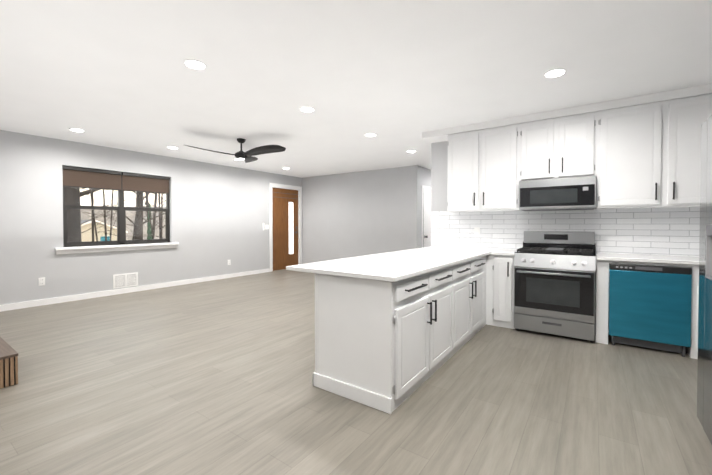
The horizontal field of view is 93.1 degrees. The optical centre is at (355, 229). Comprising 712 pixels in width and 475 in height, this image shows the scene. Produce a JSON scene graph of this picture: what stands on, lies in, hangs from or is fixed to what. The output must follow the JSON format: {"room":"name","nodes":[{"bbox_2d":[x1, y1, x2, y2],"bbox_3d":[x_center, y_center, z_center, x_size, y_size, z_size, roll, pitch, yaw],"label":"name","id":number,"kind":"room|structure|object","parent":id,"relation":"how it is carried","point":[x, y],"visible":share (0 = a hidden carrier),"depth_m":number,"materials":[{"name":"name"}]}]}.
{"room":"kitchen","nodes":[
{"label":"kitchen","id":0,"kind":"room"},
{"bbox_2d":[0,130,301,304],"bbox_3d":[-4.478,-0.129,5.555,0.150,2.540,10.300,1,1,35],"label":"wall","id":1,"kind":"structure","parent":0,"point":[219,215],"depth_m":5.89,"materials":[{"name":"grey paint"}]},
{"bbox_2d":[38,277,44,285],"bbox_3d":[-4.729,0.788,5.073,0.009,0.120,0.075,1,1,35],"label":"electrical outlet","id":2,"kind":"object","parent":1,"relation":"attached to","point":[41,281],"visible":1,"depth_m":5.07,"materials":[{"name":"white plastic"}]},
{"bbox_2d":[54,165,178,253],"bbox_3d":[-4.132,-0.318,5.969,0.185,1.395,1.880,1,1,35],"label":"window","id":3,"kind":"structure","parent":1,"relation":"in","point":[91,178],"depth_m":5.93,"materials":[{"name":"brown metal"}]},
{"bbox_2d":[113,272,137,288],"bbox_3d":[-4.085,0.907,5.985,0.014,0.245,0.390,1,1,35],"label":"air vent","id":4,"kind":"object","parent":1,"relation":"in","point":[125,280],"visible":1,"depth_m":5.97,"materials":[{"name":"white metal"}]},
{"bbox_2d":[0,268,269,311],"bbox_3d":[-4.753,1.104,5.040,0.014,0.090,8.810,1,1,35],"label":"baseboard","id":5,"kind":"structure","parent":1,"relation":"attached to","point":[19,305],"depth_m":5.84,"materials":[{"name":"white wood"}]},
{"bbox_2d":[272,187,297,270],"bbox_3d":[-1.903,-0.004,9.126,0.100,2.168,0.952,1,1,35],"label":"front door","id":6,"kind":"structure","parent":1,"relation":"in","point":[285,223],"depth_m":9.11,"materials":[{"name":"brown wood"}]},
{"bbox_2d":[269,183,301,271],"bbox_3d":[-1.933,-0.055,9.146,0.158,2.285,1.170,1,1,35],"label":"door frame","id":7,"kind":"structure","parent":1,"relation":"attached to","point":[283,186],"depth_m":8.99,"materials":[{"name":"white wood"}]},
{"bbox_2d":[0,269,711,474],"bbox_3d":[-0.295,1.186,4.219,8.550,0.050,12.900,1,1,35],"label":"floor","id":8,"kind":"structure","parent":0,"point":[213,377],"depth_m":2.33,"materials":[{"name":"grey laminate"}]},
{"bbox_2d":[0,337,17,388],"bbox_3d":[-4.525,1.067,2.575,3.184,0.238,2.244,1,1,35],"label":"platform","id":9,"kind":"object","parent":8,"relation":"on","point":[8,365],"visible":1,"depth_m":2.55,"materials":[{"name":"brown wood"}]},
{"bbox_2d":[314,270,433,413],"bbox_3d":[0.150,0.755,2.614,0.679,0.859,0.639,1,1,35],"label":"base cabinet","id":10,"kind":"object","parent":8,"relation":"on","point":[394,330],"depth_m":2.35,"materials":[{"name":"white wood"}]},
{"bbox_2d":[286,246,489,281],"bbox_3d":[0.706,0.295,3.620,0.980,0.030,2.997,1,1,35],"label":"countertop","id":11,"kind":"structure","parent":10,"relation":"on","point":[396,266],"depth_m":2.86,"materials":[{"name":"white stone"}]},
{"bbox_2d":[434,266,457,372],"bbox_3d":[0.449,0.749,3.039,0.679,0.859,0.670,1,1,35],"label":"base cabinet","id":12,"kind":"object","parent":8,"relation":"on","point":[445,281],"depth_m":2.92,"materials":[{"name":"white wood"}]},
{"bbox_2d":[458,262,473,349],"bbox_3d":[0.744,0.743,3.458,0.679,0.859,0.615,1,1,35],"label":"base cabinet","id":13,"kind":"object","parent":8,"relation":"on","point":[465,270],"depth_m":3.37,"materials":[{"name":"white wood"}]},
{"bbox_2d":[474,258,485,334],"bbox_3d":[1.075,0.736,3.928,0.679,0.859,0.535,1,1,35],"label":"base cabinet","id":14,"kind":"object","parent":8,"relation":"on","point":[479,263],"depth_m":3.81,"materials":[{"name":"white wood"}]},
{"bbox_2d":[490,254,514,328],"bbox_3d":[1.882,0.731,4.251,0.316,0.859,0.621,1,1,35],"label":"base cabinet","id":15,"kind":"object","parent":8,"relation":"on","point":[501,265],"depth_m":3.99,"materials":[{"name":"white wood"}]},
{"bbox_2d":[490,250,516,253],"bbox_3d":[1.896,0.286,4.225,0.271,0.030,0.637,1,1,35],"label":"countertop","id":16,"kind":"structure","parent":15,"relation":"on","point":[491,251],"depth_m":4.12,"materials":[{"name":"white stone"}]},
{"bbox_2d":[514,231,595,341],"bbox_3d":[2.286,0.599,3.877,0.762,1.135,0.732,1,1,35],"label":"range","id":17,"kind":"object","parent":8,"relation":"on","point":[554,280],"visible":1,"depth_m":3.66,"materials":[{"name":"silver metal"}]},
{"bbox_2d":[608,263,691,356],"bbox_3d":[2.966,0.759,3.468,0.596,0.826,0.602,1,1,35],"label":"dishwasher","id":18,"kind":"object","parent":8,"relation":"on","point":[649,306],"visible":0.98,"depth_m":3.22,"materials":[{"name":"teal metal"}]},
{"bbox_2d":[678,266,698,358],"bbox_3d":[3.404,0.747,3.180,0.442,0.859,0.621,1,1,35],"label":"base cabinet","id":19,"kind":"object","parent":8,"relation":"on","point":[692,351],"depth_m":3.06,"materials":[{"name":"white wood"}]},
{"bbox_2d":[596,254,698,265],"bbox_3d":[3.225,0.300,3.290,1.433,0.030,0.637,1,1,35],"label":"countertop","id":20,"kind":"structure","parent":19,"relation":"on","point":[678,260],"depth_m":3.33,"materials":[{"name":"white stone"}]},
{"bbox_2d":[697,115,711,443],"bbox_3d":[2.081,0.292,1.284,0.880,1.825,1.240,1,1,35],"label":"refrigerator","id":21,"kind":"object","parent":8,"relation":"on","point":[704,392],"visible":1,"depth_m":1.92,"materials":[{"name":"silver metal"}]},
{"bbox_2d":[0,0,711,177],"bbox_3d":[-0.295,-1.399,4.180,8.550,0.040,12.900,1,1,35],"label":"ceiling","id":22,"kind":"structure","parent":0,"point":[398,77],"depth_m":2.85,"materials":[{"name":"white paint"}]},
{"bbox_2d":[69,128,84,131],"bbox_3d":[-3.892,-1.384,4.698,0.176,0.006,0.171,1,1,35],"label":"recessed light","id":23,"kind":"object","parent":22,"relation":"in","point":[72,129],"depth_m":4.71,"materials":[{"name":"white plastic"}]},
{"bbox_2d":[183,59,206,69],"bbox_3d":[-1.323,-1.355,2.770,0.178,0.006,0.175,1,1,35],"label":"recessed light","id":24,"kind":"object","parent":22,"relation":"in","point":[200,65],"depth_m":2.77,"materials":[{"name":"white plastic"}]},
{"bbox_2d":[185,138,285,162],"bbox_3d":[-1.729,-1.238,5.100,1.352,0.306,1.404,1,1,35],"label":"ceiling fan","id":25,"kind":"object","parent":22,"relation":"hanging from","point":[246,157],"visible":1,"depth_m":5.07,"materials":[{"name":"black metal"}]},
{"bbox_2d":[299,107,314,111],"bbox_3d":[-0.560,-1.371,3.853,0.177,0.006,0.171,1,1,35],"label":"recessed light","id":26,"kind":"object","parent":22,"relation":"in","point":[304,109],"depth_m":3.85,"materials":[{"name":"white plastic"}]},
{"bbox_2d":[365,133,376,136],"bbox_3d":[0.218,-1.387,4.951,0.162,0.006,0.174,1,1,35],"label":"recessed light","id":27,"kind":"object","parent":22,"relation":"in","point":[369,134],"depth_m":4.94,"materials":[{"name":"white plastic"}]},
{"bbox_2d":[543,68,566,77],"bbox_3d":[1.727,-1.357,2.927,0.172,0.006,0.180,1,1,35],"label":"recessed light","id":28,"kind":"object","parent":22,"relation":"in","point":[553,73],"depth_m":2.93,"materials":[{"name":"white plastic"}]},
{"bbox_2d":[302,165,419,263],"bbox_3d":[-0.043,-0.175,8.639,3.550,2.540,0.150,1,1,35],"label":"wall","id":29,"kind":"structure","parent":0,"point":[356,214],"depth_m":8.44,"materials":[{"name":"grey paint"}]},
{"bbox_2d":[420,166,430,247],"bbox_3d":[2.108,-0.176,8.714,0.120,2.540,2.450,1,1,35],"label":"wall","id":30,"kind":"structure","parent":0,"point":[425,176],"depth_m":7.78,"materials":[{"name":"grey paint"}]},
{"bbox_2d":[421,185,430,247],"bbox_3d":[1.786,0.042,8.142,0.016,2.120,0.940,1,1,35],"label":"door frame","id":31,"kind":"structure","parent":30,"relation":"attached to","point":[425,187],"depth_m":7.77,"materials":[{"name":"white wood"}]},
{"bbox_2d":[423,189,430,246],"bbox_3d":[1.810,0.075,8.124,0.073,2.038,0.795,1,1,35],"label":"hall door","id":32,"kind":"structure","parent":30,"relation":"in","point":[427,220],"depth_m":7.99,"materials":[{"name":"white wood"}]},
{"bbox_2d":[431,141,596,306],"bbox_3d":[2.668,-0.108,4.143,3.640,2.540,0.120,1,1,35],"label":"wall","id":33,"kind":"structure","parent":0,"point":[439,163],"depth_m":5.05,"materials":[{"name":"white paint"}]},
{"bbox_2d":[447,130,482,211],"bbox_3d":[1.527,-0.771,4.644,0.436,1.050,0.351,1,1,35],"label":"upper cabinet","id":34,"kind":"object","parent":33,"relation":"attached to","point":[463,148],"depth_m":4.50,"materials":[{"name":"white wood"}]},
{"bbox_2d":[479,124,518,210],"bbox_3d":[1.898,-0.767,4.383,0.471,1.050,0.351,1,1,35],"label":"upper cabinet","id":35,"kind":"object","parent":33,"relation":"attached to","point":[498,146],"depth_m":4.24,"materials":[{"name":"white wood"}]},
{"bbox_2d":[519,118,558,180],"bbox_3d":[2.248,-0.936,4.134,0.385,0.705,0.351,1,1,35],"label":"upper cabinet","id":36,"kind":"object","parent":33,"relation":"attached to","point":[538,140],"depth_m":3.98,"materials":[{"name":"white wood"}]},
{"bbox_2d":[431,207,699,256],"bbox_3d":[2.570,0.007,4.136,3.488,0.530,0.008,1,1,35],"label":"tile backsplash","id":37,"kind":"structure","parent":33,"relation":"attached to","point":[675,231],"depth_m":3.96,"materials":[{"name":"white tile"}]},
{"bbox_2d":[474,227,479,235],"bbox_3d":[1.700,0.033,4.739,0.075,0.120,0.008,1,1,35],"label":"outlet","id":38,"kind":"object","parent":37,"relation":"attached to","point":[476,231],"visible":1,"depth_m":4.74,"materials":[{"name":"white plastic"}]},
{"bbox_2d":[559,112,598,178],"bbox_3d":[2.563,-0.932,3.912,0.385,0.705,0.351,1,1,35],"label":"upper cabinet","id":39,"kind":"object","parent":33,"relation":"attached to","point":[578,134],"depth_m":3.75,"materials":[{"name":"white wood"}]},
{"bbox_2d":[519,176,595,210],"bbox_3d":[2.391,-0.403,4.011,0.759,0.351,0.400,1,1,35],"label":"microwave","id":40,"kind":"object","parent":39,"relation":"attached to","point":[577,193],"visible":1,"depth_m":3.84,"materials":[{"name":"silver metal"}]},
{"bbox_2d":[596,101,666,208],"bbox_3d":[2.944,-0.756,3.646,0.548,1.050,0.351,1,1,35],"label":"upper cabinet","id":41,"kind":"object","parent":33,"relation":"attached to","point":[644,156],"depth_m":3.49,"materials":[{"name":"white wood"}]},
{"bbox_2d":[667,94,711,207],"bbox_3d":[3.381,-0.751,3.339,0.520,1.050,0.351,1,1,35],"label":"upper cabinet","id":42,"kind":"object","parent":33,"relation":"attached to","point":[685,116],"depth_m":3.26,"materials":[{"name":"white wood"}]},
{"bbox_2d":[422,84,711,142],"bbox_3d":[2.473,-1.333,3.978,3.490,0.085,0.345,1,1,35],"label":"crown molding","id":43,"kind":"structure","parent":0,"point":[440,135],"depth_m":3.78,"materials":[{"name":"white wood"}]},
{"label":"outside","id":44,"kind":"structure","parent":0,"visible":0},
{"bbox_3d":[-33.944,3.784,36.154,82.500,0.200,100.000,1,1,35],"label":"ground","id":45,"kind":"structure","parent":44,"visible":0},
{"bbox_2d":[81,220,127,241],"bbox_3d":[-27.138,1.386,34.016,4.450,4.660,5.600,1,1,35],"label":"house","id":46,"kind":"structure","parent":45,"relation":"on","point":[89,233],"depth_m":33.08,"materials":[{"name":"beige"}]},
{"bbox_2d":[65,187,165,241],"bbox_3d":[-14.991,-4.446,20.915,29.760,16.735,18.117,1,1,35],"label":"trees","id":47,"kind":"object","parent":45,"relation":"on","point":[77,216],"depth_m":16.54,"materials":[{"name":"brown plant"}]},
{"bbox_2d":[80,206,165,239],"bbox_3d":[-61.111,-0.942,61.335,1.000,8.500,110.000,1,1,35],"label":"hill","id":48,"kind":"structure","parent":45,"relation":"on","point":[87,217],"depth_m":75.36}
]}

